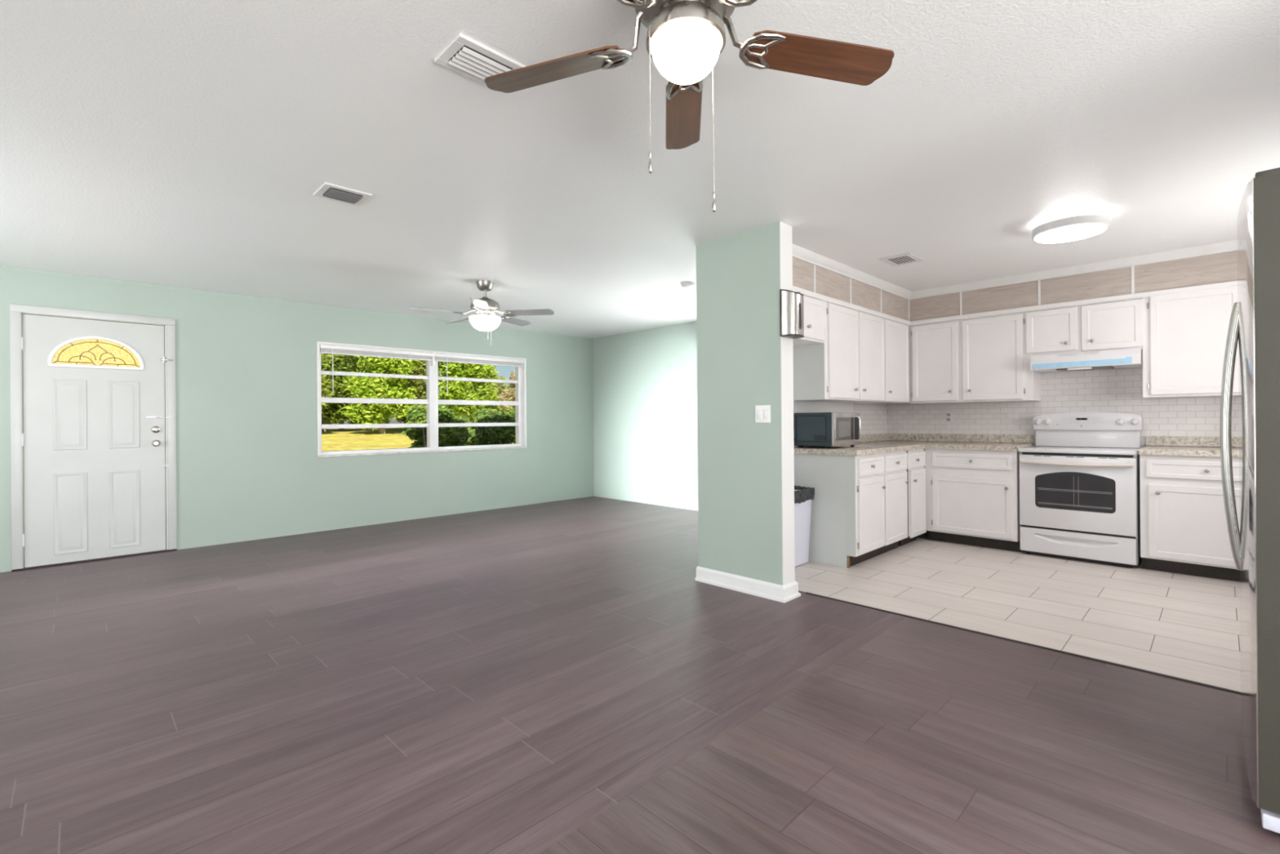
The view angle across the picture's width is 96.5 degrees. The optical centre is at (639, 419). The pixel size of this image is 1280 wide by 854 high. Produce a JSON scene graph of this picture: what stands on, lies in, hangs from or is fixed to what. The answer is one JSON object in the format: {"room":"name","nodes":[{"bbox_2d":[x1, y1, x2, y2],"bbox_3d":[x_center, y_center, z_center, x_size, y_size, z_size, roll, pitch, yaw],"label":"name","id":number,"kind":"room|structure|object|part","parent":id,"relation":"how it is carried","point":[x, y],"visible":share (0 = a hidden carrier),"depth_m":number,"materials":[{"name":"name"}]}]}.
{"room":"empty living room","nodes":[
{"label":"empty living room","id":0,"kind":"room"},
{"bbox_2d":[0,265,594,572],"bbox_3d":[-3.758,-0.018,5.960,9.000,2.440,0.160,0,0,-45],"label":"wall","id":1,"kind":"structure","parent":0,"point":[249,467],"depth_m":5.95,"materials":[{"name":"green paint"}]},
{"bbox_2d":[9,303,177,571],"bbox_3d":[-4.693,0.137,4.955,1.032,2.141,0.160,0,0,-45],"label":"door","id":2,"kind":"structure","parent":1,"relation":"in","point":[93,424],"depth_m":4.91,"materials":[{"name":"white paint"}]},
{"bbox_3d":[-4.707,-0.582,4.955,0.564,0.233,0.008,0,0,-45],"label":"fanlight glass","id":3,"kind":"part","parent":2,"relation":"part of","materials":[{"name":"yellow glass"}]},
{"bbox_3d":[-4.391,0.211,5.182,0.064,0.064,0.062,0,0,-45],"label":"knob","id":4,"kind":"part","parent":2,"relation":"part of","materials":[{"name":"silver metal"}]},
{"bbox_2d":[316,341,527,457],"bbox_3d":[-2.573,-0.227,7.101,2.632,1.247,0.156,0,0,-45],"label":"window","id":5,"kind":"structure","parent":1,"relation":"in","point":[432,401],"depth_m":7.08,"materials":[{"name":"white painted metal"},{"name":"clear glass"}]},
{"bbox_2d":[320,343,432,392],"bbox_3d":[-3.009,-0.564,6.606,1.256,0.520,0.065,0,0,-45],"label":"window blind","id":6,"kind":"object","parent":5,"relation":"attached to","point":[332,349],"visible":1,"depth_m":6.54,"materials":[{"name":"white plastic"}]},
{"bbox_3d":[-3.017,-0.732,6.613,1.250,0.012,0.040,0,0,-45],"label":"rail","id":7,"kind":"part","parent":6,"relation":"part of","materials":[{"name":"white plastic"}]},
{"bbox_3d":[-2.537,0.386,7.069,2.632,0.022,0.066,0,0,-45],"label":"sill","id":8,"kind":"part","parent":5,"relation":"part of","materials":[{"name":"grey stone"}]},
{"bbox_2d":[435,352,524,395],"bbox_3d":[-2.088,-0.571,7.512,1.300,0.520,0.065,0,0,-45],"label":"window blind","id":9,"kind":"object","parent":5,"relation":"attached to","point":[446,357],"visible":1,"depth_m":7.46,"materials":[{"name":"white plastic"}]},
{"bbox_3d":[-2.096,-0.739,7.519,1.294,0.012,0.040,0,0,-45],"label":"rail","id":10,"kind":"part","parent":9,"relation":"part of","materials":[{"name":"white plastic"}]},
{"bbox_2d":[0,496,1279,853],"bbox_3d":[-0.039,1.230,2.616,9.600,0.121,10.200,0,0,-45],"label":"floor","id":11,"kind":"structure","parent":0,"point":[559,677],"depth_m":2.38,"materials":[{"name":"brown wood"}]},
{"bbox_2d":[794,485,814,566],"bbox_3d":[1.198,0.852,4.597,0.374,0.616,0.271,0,0,-45],"label":"trash bin","id":12,"kind":"object","parent":11,"relation":"on","point":[803,495],"visible":0.32,"depth_m":4.54,"materials":[{"name":"white plastic"}]},
{"bbox_2d":[794,450,908,568],"bbox_3d":[1.837,0.716,4.966,1.024,0.879,0.637,0,0,-45],"label":"base cabinet","id":13,"kind":"object","parent":11,"relation":"on","point":[859,513],"visible":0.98,"depth_m":4.60,"materials":[{"name":"white paint"}]},
{"bbox_3d":[1.458,0.720,4.624,0.004,0.877,0.592,0,0,-45],"label":"panel","id":14,"kind":"part","parent":13,"relation":"part of","materials":[{"name":"white wood"}]},
{"bbox_3d":[1.860,0.371,4.590,0.465,0.140,0.018,0,0,-45],"label":"drawer","id":15,"kind":"part","parent":13,"relation":"part of","materials":[{"name":"white paint"}]},
{"bbox_3d":[1.863,0.751,4.590,0.465,0.580,0.018,0,0,-45],"label":"door","id":16,"kind":"part","parent":13,"relation":"part of","materials":[{"name":"white paint"}]},
{"bbox_3d":[2.213,0.369,4.937,0.475,0.140,0.018,0,0,-45],"label":"drawer","id":17,"kind":"part","parent":13,"relation":"part of","materials":[{"name":"white paint"}]},
{"bbox_3d":[2.215,0.754,4.936,0.472,0.590,0.018,0,0,-45],"label":"door","id":18,"kind":"part","parent":13,"relation":"part of","materials":[{"name":"white paint"}]},
{"bbox_2d":[898,448,926,546],"bbox_3d":[2.358,0.713,5.478,0.438,0.879,0.637,0,0,-45],"label":"base cabinet","id":19,"kind":"object","parent":11,"relation":"on","point":[917,514],"visible":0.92,"depth_m":5.26,"materials":[{"name":"white paint"}]},
{"bbox_3d":[2.550,0.366,5.268,0.420,0.140,0.018,0,0,-45],"label":"drawer","id":20,"kind":"part","parent":19,"relation":"part of","materials":[{"name":"white paint"}]},
{"bbox_3d":[2.576,0.761,5.291,0.365,0.610,0.018,0,0,-45],"label":"door","id":21,"kind":"part","parent":19,"relation":"part of","materials":[{"name":"white paint"}]},
{"bbox_2d":[924,448,1021,551],"bbox_3d":[3.173,0.706,5.363,0.642,0.879,0.750,0,0,-45],"label":"base cabinet","id":22,"kind":"object","parent":11,"relation":"on","point":[972,496],"visible":0.98,"depth_m":5.13,"materials":[{"name":"white paint"}]},
{"bbox_2d":[793,433,1033,456],"bbox_3d":[2.449,0.209,5.067,2.086,0.124,1.346,0,0,-45],"label":"countertop","id":23,"kind":"structure","parent":22,"relation":"on","point":[876,443],"depth_m":5.34,"materials":[{"name":"stone"}]},
{"bbox_2d":[794,412,860,448],"bbox_3d":[1.619,0.085,4.882,0.475,0.296,0.400,0,0,-45],"label":"microwave","id":24,"kind":"object","parent":23,"relation":"on","point":[830,429],"visible":1,"depth_m":4.74,"materials":[{"name":"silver metal"}]},
{"bbox_3d":[1.726,0.074,4.777,0.468,0.273,0.021,0,0,-45],"label":"door","id":25,"kind":"part","parent":24,"relation":"part of","materials":[{"name":"silver metal"}]},
{"bbox_3d":[1.861,0.073,4.868,0.017,0.225,0.041,0,0,-45],"label":"handle","id":26,"kind":"part","parent":24,"relation":"part of","materials":[{"name":"silver metal"}]},
{"bbox_3d":[2.977,0.371,5.148,0.018,0.130,0.640,0,0,-45],"label":"drawer","id":27,"kind":"part","parent":22,"relation":"part of","materials":[{"name":"white paint"}]},
{"bbox_3d":[2.983,0.774,5.145,0.018,0.517,0.647,0,0,-45],"label":"door","id":28,"kind":"part","parent":22,"relation":"part of","materials":[{"name":"white paint"}]},
{"bbox_2d":[804,591,1240,693],"bbox_3d":[2.188,1.152,2.746,0.019,0.006,3.060,0,0,-45],"label":"trim","id":29,"kind":"structure","parent":11,"relation":"on","point":[857,604],"depth_m":2.88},
{"bbox_2d":[1017,412,1142,567],"bbox_3d":[3.701,0.536,4.801,0.672,1.209,0.774,0,0,-45],"label":"stove","id":30,"kind":"object","parent":11,"relation":"on","point":[1080,498],"visible":1,"depth_m":4.65,"materials":[{"name":"white metal"}]},
{"bbox_3d":[3.612,0.018,5.186,0.034,0.058,0.058,0,0,-45],"label":"knob","id":31,"kind":"part","parent":30,"relation":"part of","materials":[{"name":"white plastic"}]},
{"bbox_3d":[3.661,0.018,5.136,0.034,0.058,0.058,0,0,-45],"label":"knob","id":32,"kind":"part","parent":30,"relation":"part of","materials":[{"name":"white plastic"}]},
{"bbox_3d":[3.483,0.347,4.588,0.064,0.051,0.738,0,0,-45],"label":"oven handle","id":33,"kind":"part","parent":30,"relation":"part of","materials":[{"name":"beige plastic"}]},
{"bbox_3d":[3.516,0.592,4.619,0.033,0.598,0.758,0,0,-45],"label":"oven door","id":34,"kind":"part","parent":30,"relation":"part of","materials":[{"name":"white metal"}]},
{"bbox_3d":[3.520,1.007,4.619,0.031,0.201,0.754,0,0,-45],"label":"storage drawer","id":35,"kind":"part","parent":30,"relation":"part of","materials":[{"name":"white metal"}]},
{"bbox_2d":[1017,445,1139,455],"bbox_3d":[3.712,0.253,4.814,0.589,0.032,0.774,0,0,-45],"label":"cooktop","id":36,"kind":"object","parent":30,"relation":"in","point":[1033,450],"depth_m":4.71,"materials":[{"name":"white metal"}]},
{"bbox_3d":[3.897,0.011,4.998,0.110,0.160,0.756,0,0,-45],"label":"control panel","id":37,"kind":"part","parent":30,"relation":"part of","materials":[{"name":"white metal"}]},
{"bbox_3d":[4.018,0.015,4.772,0.034,0.058,0.058,0,0,-45],"label":"knob","id":38,"kind":"part","parent":30,"relation":"part of","materials":[{"name":"white plastic"}]},
{"bbox_3d":[4.081,0.014,4.708,0.034,0.058,0.058,0,0,-45],"label":"knob","id":39,"kind":"part","parent":30,"relation":"part of","materials":[{"name":"white plastic"}]},
{"bbox_2d":[1139,454,1239,581],"bbox_3d":[4.450,0.695,4.065,0.642,0.879,1.300,0,0,-45],"label":"base cabinet","id":40,"kind":"object","parent":11,"relation":"on","point":[1184,528],"visible":0.7,"depth_m":4.15,"materials":[{"name":"white paint"}]},
{"bbox_2d":[1138,435,1239,457],"bbox_3d":[4.449,0.193,4.073,0.629,0.124,1.301,0,0,-45],"label":"countertop","id":41,"kind":"structure","parent":40,"relation":"on","point":[1155,445],"depth_m":4.43,"materials":[{"name":"stone"}]},
{"bbox_3d":[4.041,0.362,4.066,0.018,0.130,0.655,0,0,-45],"label":"drawer","id":42,"kind":"part","parent":40,"relation":"part of","materials":[{"name":"white paint"}]},
{"bbox_3d":[4.048,0.751,4.062,0.018,0.545,0.645,0,0,-45],"label":"door","id":43,"kind":"part","parent":40,"relation":"part of","materials":[{"name":"white paint"}]},
{"bbox_2d":[1220,167,1279,835],"bbox_3d":[2.283,0.229,1.655,0.937,1.846,0.842,0,0,-45],"label":"refrigerator","id":44,"kind":"object","parent":11,"relation":"on","point":[1255,318],"visible":1,"depth_m":1.59,"materials":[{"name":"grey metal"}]},
{"bbox_3d":[1.995,0.054,1.919,0.030,0.895,0.063,0,0,-45],"label":"handle","id":45,"kind":"part","parent":44,"relation":"part of","materials":[{"name":"silver metal"}]},
{"bbox_3d":[2.218,0.199,2.063,0.456,1.757,0.078,0,0,-45],"label":"door","id":46,"kind":"part","parent":44,"relation":"part of","materials":[{"name":"silver metal"}]},
{"bbox_3d":[1.891,0.201,1.741,0.456,1.757,0.078,0,0,-45],"label":"door","id":47,"kind":"part","parent":44,"relation":"part of","materials":[{"name":"silver metal"}]},
{"bbox_2d":[0,0,1279,338],"bbox_3d":[0.938,-1.358,1.460,11.400,0.160,14.750,0,0,-45],"label":"ceiling","id":48,"kind":"structure","parent":0,"point":[182,144],"depth_m":2.64,"materials":[{"name":"white paint"}]},
{"bbox_2d":[313,182,372,206],"bbox_3d":[-1.652,-1.245,3.175,0.240,0.022,0.220,0,0,-45],"label":"ceiling vent","id":49,"kind":"object","parent":48,"relation":"in","point":[327,190],"visible":1,"depth_m":3.15,"materials":[{"name":"white metal"}]},
{"bbox_2d":[434,33,526,84],"bbox_3d":[-0.562,-1.256,2.024,0.260,0.018,0.190,0,0,-45],"label":"ceiling vent","id":50,"kind":"object","parent":48,"relation":"in","point":[464,55],"visible":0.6,"depth_m":1.99,"materials":[{"name":"white metal"}]},
{"bbox_2d":[408,280,554,339],"bbox_3d":[-1.450,-0.967,5.241,1.236,0.580,1.196,0,0,-45],"label":"ceiling fan","id":51,"kind":"object","parent":48,"relation":"hanging from","point":[484,308],"visible":1,"depth_m":5.14,"materials":[{"name":"grey metal"}]},
{"bbox_3d":[-1.782,-0.964,5.013,0.457,0.034,0.133,0,0,-28],"label":"blade","id":52,"kind":"part","parent":51,"relation":"part of","materials":[{"name":"grey wood"}]},
{"bbox_3d":[-1.717,-0.965,5.496,0.134,0.034,0.458,0,0,-45],"label":"blade","id":53,"kind":"part","parent":51,"relation":"part of","materials":[{"name":"grey wood"}]},
{"bbox_3d":[-1.339,-0.968,4.798,0.133,0.034,0.457,0,0,-10],"label":"blade","id":54,"kind":"part","parent":51,"relation":"part of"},
{"bbox_3d":[-1.412,-0.874,5.210,0.284,0.123,0.284,0,0,-45],"label":"lamp shade","id":55,"kind":"part","parent":51,"relation":"part of","materials":[{"name":"white glass"}]},
{"bbox_3d":[-1.230,-0.968,5.586,0.133,0.034,0.457,0,0,26],"label":"blade","id":56,"kind":"part","parent":51,"relation":"part of","materials":[{"name":"grey wood"}]},
{"bbox_3d":[-0.998,-0.970,5.152,0.457,0.034,0.133,0,0,8],"label":"blade","id":57,"kind":"part","parent":51,"relation":"part of","materials":[{"name":"grey wood"}]},
{"bbox_2d":[680,281,695,288],"bbox_3d":[0.452,-1.253,5.322,0.136,0.038,0.136,0,0,-45],"label":"smoke detector","id":58,"kind":"object","parent":48,"relation":"attached to","point":[687,284],"visible":1,"depth_m":5.28,"materials":[{"name":"white plastic"}]},
{"bbox_2d":[484,0,894,212],"bbox_3d":[0.110,-0.922,1.486,1.178,0.698,1.193,0,0,-45],"label":"ceiling fan","id":59,"kind":"object","parent":48,"relation":"hanging from","point":[686,39],"visible":1,"depth_m":1.58,"materials":[{"name":"brown wood"}]},
{"bbox_3d":[-0.254,-1.022,1.672,0.448,0.032,0.125,0,0,21],"label":"blade","id":60,"kind":"part","parent":59,"relation":"part of","materials":[{"name":"brown wood"}]},
{"bbox_3d":[0.025,-0.853,1.469,0.002,0.325,0.003,0,0,-45],"label":"pull chain","id":61,"kind":"part","parent":59,"relation":"part of","materials":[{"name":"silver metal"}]},
{"bbox_3d":[0.147,-1.025,1.927,0.125,0.032,0.448,0,0,3],"label":"blade","id":62,"kind":"part","parent":59,"relation":"part of","materials":[{"name":"brown wood"}]},
{"bbox_3d":[0.122,-0.954,1.524,0.184,0.090,0.184,0,0,-45],"label":"globe","id":63,"kind":"part","parent":59,"relation":"part of","materials":[{"name":"white glass"}]},
{"bbox_3d":[0.203,-0.824,1.582,0.002,0.385,0.003,0,0,-45],"label":"pull chain","id":64,"kind":"part","parent":59,"relation":"part of","materials":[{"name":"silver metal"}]},
{"bbox_3d":[0.513,-1.028,1.625,0.448,0.032,0.125,0,0,-15],"label":"blade","id":65,"kind":"part","parent":59,"relation":"part of","materials":[{"name":"brown wood"}]},
{"bbox_2d":[879,253,924,266],"bbox_3d":[2.096,-1.278,4.576,0.300,0.013,0.240,0,0,-45],"label":"ceiling vent","id":66,"kind":"object","parent":48,"relation":"in","point":[908,258],"visible":1,"depth_m":4.56,"materials":[{"name":"white metal"}]},
{"bbox_2d":[1031,213,1109,243],"bbox_3d":[2.768,-1.241,3.679,0.398,0.100,0.398,0,0,-45],"label":"ceiling light","id":67,"kind":"object","parent":48,"relation":"attached to","point":[1079,226],"visible":1,"depth_m":3.59,"materials":[{"name":"white"}]},
{"bbox_3d":[2.768,-1.275,3.679,0.200,0.032,0.200,0,0,-45],"label":"mounting plate","id":68,"kind":"part","parent":67,"relation":"part of","materials":[{"name":"white metal"}]},
{"bbox_2d":[1034,223,1106,243],"bbox_3d":[2.768,-1.196,3.679,0.374,0.010,0.374,0,0,-45],"label":"diffuser","id":69,"kind":"object","parent":67,"relation":"attached to","point":[1060,233],"depth_m":3.64,"materials":[{"name":"white plastic"}]},
{"bbox_2d":[592,320,697,510],"bbox_3d":[0.778,-0.053,7.416,0.150,2.440,4.124,0,0,-45],"label":"wall","id":70,"kind":"structure","parent":0,"point":[645,381],"depth_m":8.00,"materials":[{"name":"green paint"}]},
{"bbox_2d":[696,221,795,585],"bbox_3d":[0.717,-0.055,3.973,0.149,2.440,0.700,0,0,-45],"label":"wall partition","id":71,"kind":"structure","parent":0,"point":[746,467],"depth_m":3.87,"materials":[{"name":"green paint"}]},
{"bbox_2d":[694,565,800,602],"bbox_3d":[0.732,1.115,3.966,0.205,0.100,0.738,0,0,-45],"label":"baseboard","id":72,"kind":"structure","parent":71,"relation":"attached to","point":[788,592],"depth_m":3.83,"materials":[{"name":"white wood"}]},
{"bbox_2d":[755,404,770,422],"bbox_3d":[0.809,-0.040,3.766,0.010,0.116,0.116,0,0,-45],"label":"light switch","id":73,"kind":"object","parent":71,"relation":"attached to","point":[762,412],"visible":1,"depth_m":3.76,"materials":[{"name":"white plastic"}]},
{"bbox_2d":[779,288,804,338],"bbox_3d":[0.989,-0.687,3.681,0.156,0.304,0.104,0,0,-45],"label":"dispenser","id":74,"kind":"object","parent":71,"relation":"attached to","point":[791,303],"visible":1,"depth_m":3.63,"materials":[{"name":"silver metal"}]},
{"bbox_3d":[0.957,-0.688,3.714,0.156,0.302,0.012,0,0,-45],"label":"plate","id":75,"kind":"part","parent":74,"relation":"part of","materials":[{"name":"silver metal"}]},
{"bbox_2d":[793,400,853,438],"bbox_3d":[1.674,-0.062,5.335,3.130,2.440,0.100,0,0,-45],"label":"wall","id":76,"kind":"structure","parent":0,"point":[799,406],"depth_m":5.26,"materials":[{"name":"white paint"}]},
{"bbox_2d":[792,302,884,402],"bbox_3d":[1.772,-0.578,5.082,1.136,0.820,0.394,0,0,-45],"label":"upper cabinet","id":77,"kind":"object","parent":76,"relation":"attached to","point":[849,366],"visible":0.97,"depth_m":4.79,"materials":[{"name":"white paint"}]},
{"bbox_3d":[1.353,-0.573,4.700,0.004,0.818,0.352,0,0,-45],"label":"panel","id":78,"kind":"part","parent":77,"relation":"part of","materials":[{"name":"white wood"}]},
{"bbox_3d":[1.711,-0.564,4.788,0.530,0.767,0.018,0,0,-45],"label":"door","id":79,"kind":"part","parent":77,"relation":"part of","materials":[{"name":"white paint"}]},
{"bbox_3d":[2.100,-0.564,5.170,0.526,0.773,0.018,0,0,-45],"label":"door","id":80,"kind":"part","parent":77,"relation":"part of","materials":[{"name":"white paint"}]},
{"bbox_2d":[853,403,887,434],"bbox_3d":[2.433,-0.012,6.008,0.795,0.470,0.010,0,0,-45],"label":"backsplash","id":81,"kind":"structure","parent":76,"relation":"attached to","point":[873,417],"depth_m":6.03,"materials":[{"name":"tile"}]},
{"bbox_2d":[850,318,909,404],"bbox_3d":[2.401,-0.582,5.701,0.625,0.820,0.394,0,0,-45],"label":"upper cabinet","id":82,"kind":"object","parent":76,"relation":"attached to","point":[896,334],"visible":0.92,"depth_m":5.56,"materials":[{"name":"white paint"}]},
{"bbox_3d":[2.510,-0.567,5.574,0.578,0.773,0.018,0,0,-45],"label":"door","id":83,"kind":"part","parent":82,"relation":"part of","materials":[{"name":"white paint"}]},
{"bbox_2d":[792,250,1237,320],"bbox_3d":[2.974,-1.141,4.134,2.650,0.283,3.450,0,0,-45],"label":"soffit","id":84,"kind":"structure","parent":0,"point":[1218,268],"depth_m":4.79,"materials":[{"name":"brown wood"}]},
{"bbox_2d":[792,295,825,346],"bbox_3d":[1.172,-0.798,4.494,0.542,0.370,0.394,0,0,-45],"label":"upper cabinet","id":85,"kind":"object","parent":84,"relation":"attached to","point":[813,308],"visible":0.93,"depth_m":4.43,"materials":[{"name":"white paint"}]},
{"bbox_3d":[1.291,-0.787,4.376,0.485,0.315,0.018,0,0,-45],"label":"door","id":86,"kind":"part","parent":85,"relation":"part of","materials":[{"name":"white paint"}]},
{"bbox_2d":[813,264,1134,321],"bbox_3d":[2.875,-1.115,4.304,1.953,0.233,2.388,0,0,-45],"label":"trim","id":87,"kind":"structure","parent":84,"relation":"attached to","point":[1132,267],"depth_m":5.01,"materials":[{"name":"white wood"}]},
{"bbox_2d":[791,240,1237,299],"bbox_3d":[2.981,-1.258,3.890,2.340,0.068,3.088,0,0,-45],"label":"trim","id":88,"kind":"structure","parent":84,"relation":"attached to","point":[798,252],"depth_m":4.77,"materials":[{"name":"white wood"}]},
{"bbox_2d":[924,440,1217,467],"bbox_3d":[4.061,-0.081,5.033,0.150,2.440,3.680,0,0,-45],"label":"wall","id":89,"kind":"structure","parent":0,"point":[1033,443],"depth_m":4.79,"materials":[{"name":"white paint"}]},
{"bbox_2d":[944,411,952,422],"bbox_3d":[3.153,-0.030,5.833,0.008,0.117,0.075,0,0,-45],"label":"wall outlet","id":90,"kind":"object","parent":89,"relation":"attached to","point":[948,415],"visible":1,"depth_m":5.83,"materials":[{"name":"white plastic"}]},
{"bbox_2d":[909,311,1040,404],"bbox_3d":[3.208,-0.585,5.528,0.357,0.827,1.053,0,0,-45],"label":"upper cabinet","id":91,"kind":"object","parent":89,"relation":"attached to","point":[984,359],"visible":0.99,"depth_m":5.38,"materials":[{"name":"white paint"}]},
{"bbox_3d":[2.903,-0.566,5.630,0.018,0.760,0.420,0,0,-45],"label":"door","id":92,"kind":"part","parent":91,"relation":"part of","materials":[{"name":"white paint"}]},
{"bbox_3d":[3.250,-0.568,5.277,0.018,0.763,0.490,0,0,-45],"label":"door","id":93,"kind":"part","parent":91,"relation":"part of","materials":[{"name":"white paint"}]},
{"bbox_2d":[887,367,1239,444],"bbox_3d":[3.924,-0.200,5.060,0.010,0.820,3.450,0,0,-45],"label":"backsplash","id":94,"kind":"structure","parent":89,"relation":"attached to","point":[1120,390],"depth_m":5.08,"materials":[{"name":"tile"}]},
{"bbox_2d":[1026,297,1143,355],"bbox_3d":[3.817,-0.784,4.907,0.357,0.440,0.785,0,0,-45],"label":"upper cabinet","id":95,"kind":"object","parent":89,"relation":"attached to","point":[1113,325],"visible":0.97,"depth_m":4.77,"materials":[{"name":"white paint"}]},
{"bbox_3d":[3.566,-0.774,4.954,0.018,0.365,0.365,0,0,-45],"label":"door","id":96,"kind":"part","parent":95,"relation":"part of","materials":[{"name":"white paint"}]},
{"bbox_3d":[3.852,-0.770,4.664,0.018,0.378,0.390,0,0,-45],"label":"door","id":97,"kind":"part","parent":95,"relation":"part of","materials":[{"name":"white paint"}]},
{"bbox_2d":[1030,347,1142,373],"bbox_3d":[3.801,-0.492,4.860,0.438,0.142,0.722,0,0,-45],"label":"range hood","id":98,"kind":"object","parent":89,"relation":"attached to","point":[1127,357],"visible":1,"depth_m":4.71,"materials":[{"name":"white metal"}]},
{"bbox_2d":[1057,353,1073,355],"bbox_3d":[3.580,-0.548,4.802,0.014,0.018,0.100,0,0,-45],"label":"vent grille","id":99,"kind":"object","parent":98,"relation":"attached to","point":[1059,354],"depth_m":4.80,"materials":[{"name":"white metal"}]},
{"bbox_2d":[1083,351,1098,354],"bbox_3d":[3.700,-0.549,4.681,0.014,0.018,0.100,0,0,-45],"label":"vent grille","id":100,"kind":"object","parent":98,"relation":"attached to","point":[1093,352],"depth_m":4.68,"materials":[{"name":"white metal"}]},
{"bbox_2d":[1142,286,1238,398],"bbox_3d":[4.545,-0.597,4.169,0.357,0.827,1.300,0,0,-45],"label":"upper cabinet","id":101,"kind":"object","parent":89,"relation":"attached to","point":[1185,334],"visible":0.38,"depth_m":4.35,"materials":[{"name":"white paint"}]},
{"bbox_2d":[792,280,1237,325],"bbox_3d":[2.983,-0.982,3.890,2.340,0.042,3.088,0,0,-45],"label":"trim","id":102,"kind":"structure","parent":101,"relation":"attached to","point":[1233,283],"depth_m":4.79,"materials":[{"name":"white paint"}]},
{"label":"outside","id":103,"kind":"structure","parent":0,"visible":0},
{"bbox_2d":[321,427,514,451],"bbox_3d":[-25.606,1.212,61.698,150.000,0.840,110.000,0,0,-45],"label":"ground","id":104,"kind":"structure","parent":103,"point":[334,439],"depth_m":27.73,"materials":[{"name":"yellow plant"}]},
{"bbox_2d":[320,359,335,419],"bbox_3d":[-18.945,-1.484,30.699,4.697,5.192,4.737,0,0,-45],"label":"tree","id":105,"kind":"object","parent":104,"relation":"on","point":[325,393],"visible":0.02,"depth_m":30.99,"materials":[{"name":"green plant"}]},
{"bbox_2d":[320,353,360,431],"bbox_3d":[-20.482,-2.479,37.248,5.098,6.545,5.239,0,0,-45],"label":"tree","id":106,"kind":"object","parent":104,"relation":"on","point":[335,411],"visible":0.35,"depth_m":36.71,"materials":[{"name":"green plant"}]},
{"bbox_2d":[335,355,371,430],"bbox_3d":[-22.750,-3.633,43.424,5.466,8.889,4.891,0,0,29],"label":"tree","id":107,"kind":"object","parent":104,"relation":"on","point":[348,418],"visible":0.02,"depth_m":43.33,"materials":[{"name":"green plant"}]},
{"bbox_2d":[351,386,391,429],"bbox_3d":[-23.628,-1.262,50.278,3.586,4.315,3.910,0,0,-45],"label":"shrub","id":108,"kind":"object","parent":104,"relation":"on","point":[388,420],"visible":0.02,"depth_m":50.29,"materials":[{"name":"green plant"}]},
{"bbox_2d":[342,355,422,434],"bbox_3d":[-15.247,-3.320,33.745,4.803,8.308,5.316,0,0,-45],"label":"tree","id":109,"kind":"object","parent":104,"relation":"on","point":[369,389],"visible":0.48,"depth_m":32.55,"materials":[{"name":"green plant"}]},
{"bbox_2d":[381,359,441,430],"bbox_3d":[-16.775,-3.878,41.173,4.594,9.294,5.320,0,0,-45],"label":"tree","id":110,"kind":"object","parent":104,"relation":"on","point":[421,390],"visible":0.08,"depth_m":40.27,"materials":[{"name":"green plant"}]},
{"bbox_2d":[400,404,471,448],"bbox_3d":[-3.689,0.572,10.103,1.219,1.756,1.128,0,0,2],"label":"shrub","id":111,"kind":"object","parent":104,"relation":"on","point":[446,435],"visible":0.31,"depth_m":10.03,"materials":[{"name":"green plant"}]},
{"bbox_3d":[-3.629,0.723,10.097,0.254,1.407,0.691,0,0,-7],"label":"stem","id":112,"kind":"part","parent":111,"relation":"part of","materials":[{"name":"plant"}]},
{"bbox_2d":[438,412,479,445],"bbox_3d":[-3.792,0.662,12.012,1.072,1.661,1.159,0,0,5],"label":"shrub","id":113,"kind":"object","parent":104,"relation":"on","point":[471,430],"visible":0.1,"depth_m":11.75,"materials":[{"name":"green plant"}]},
{"bbox_2d":[437,361,499,422],"bbox_3d":[-11.776,-3.391,37.846,4.695,8.400,5.150,0,0,-45],"label":"tree","id":114,"kind":"object","parent":104,"relation":"on","point":[457,390],"visible":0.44,"depth_m":36.76,"materials":[{"name":"green plant"}]},
{"bbox_2d":[448,365,503,422],"bbox_3d":[-12.966,-2.842,44.945,5.106,7.257,5.246,0,0,-45],"label":"tree","id":115,"kind":"object","parent":104,"relation":"on","point":[493,407],"visible":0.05,"depth_m":44.71,"materials":[{"name":"green plant"}]},
{"bbox_2d":[471,407,515,444],"bbox_3d":[-2.836,0.586,11.087,1.025,1.668,1.211,0,0,-32],"label":"shrub","id":116,"kind":"object","parent":104,"relation":"on","point":[487,435],"visible":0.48,"depth_m":10.74,"materials":[{"name":"green plant"}]},
{"bbox_2d":[475,370,513,408],"bbox_3d":[-14.512,-2.848,51.765,5.649,7.553,5.704,0,0,13],"label":"tree","id":117,"kind":"object","parent":104,"relation":"on","point":[500,385],"visible":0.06,"depth_m":51.45,"materials":[{"name":"green plant"}]},
{"bbox_2d":[497,373,515,409],"bbox_3d":[-7.700,-1.527,41.561,4.429,5.100,5.351,0,0,13],"label":"tree","id":118,"kind":"object","parent":104,"relation":"on","point":[503,397],"visible":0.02,"depth_m":40.00,"materials":[{"name":"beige plant"}]},
{"bbox_2d":[497,405,515,442],"bbox_3d":[-2.985,0.542,13.012,0.984,1.770,1.090,0,0,24],"label":"shrub","id":119,"kind":"object","parent":104,"relation":"on","point":[512,412],"visible":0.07,"depth_m":13.15,"materials":[{"name":"green plant"}]},
{"bbox_2d":[509,370,515,392],"bbox_3d":[-8.709,-1.812,48.900,4.989,5.670,5.084,0,0,-8],"label":"tree","id":120,"kind":"object","parent":104,"relation":"on","point":[511,371],"visible":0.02,"depth_m":47.68,"materials":[{"name":"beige plant"}]}
]}

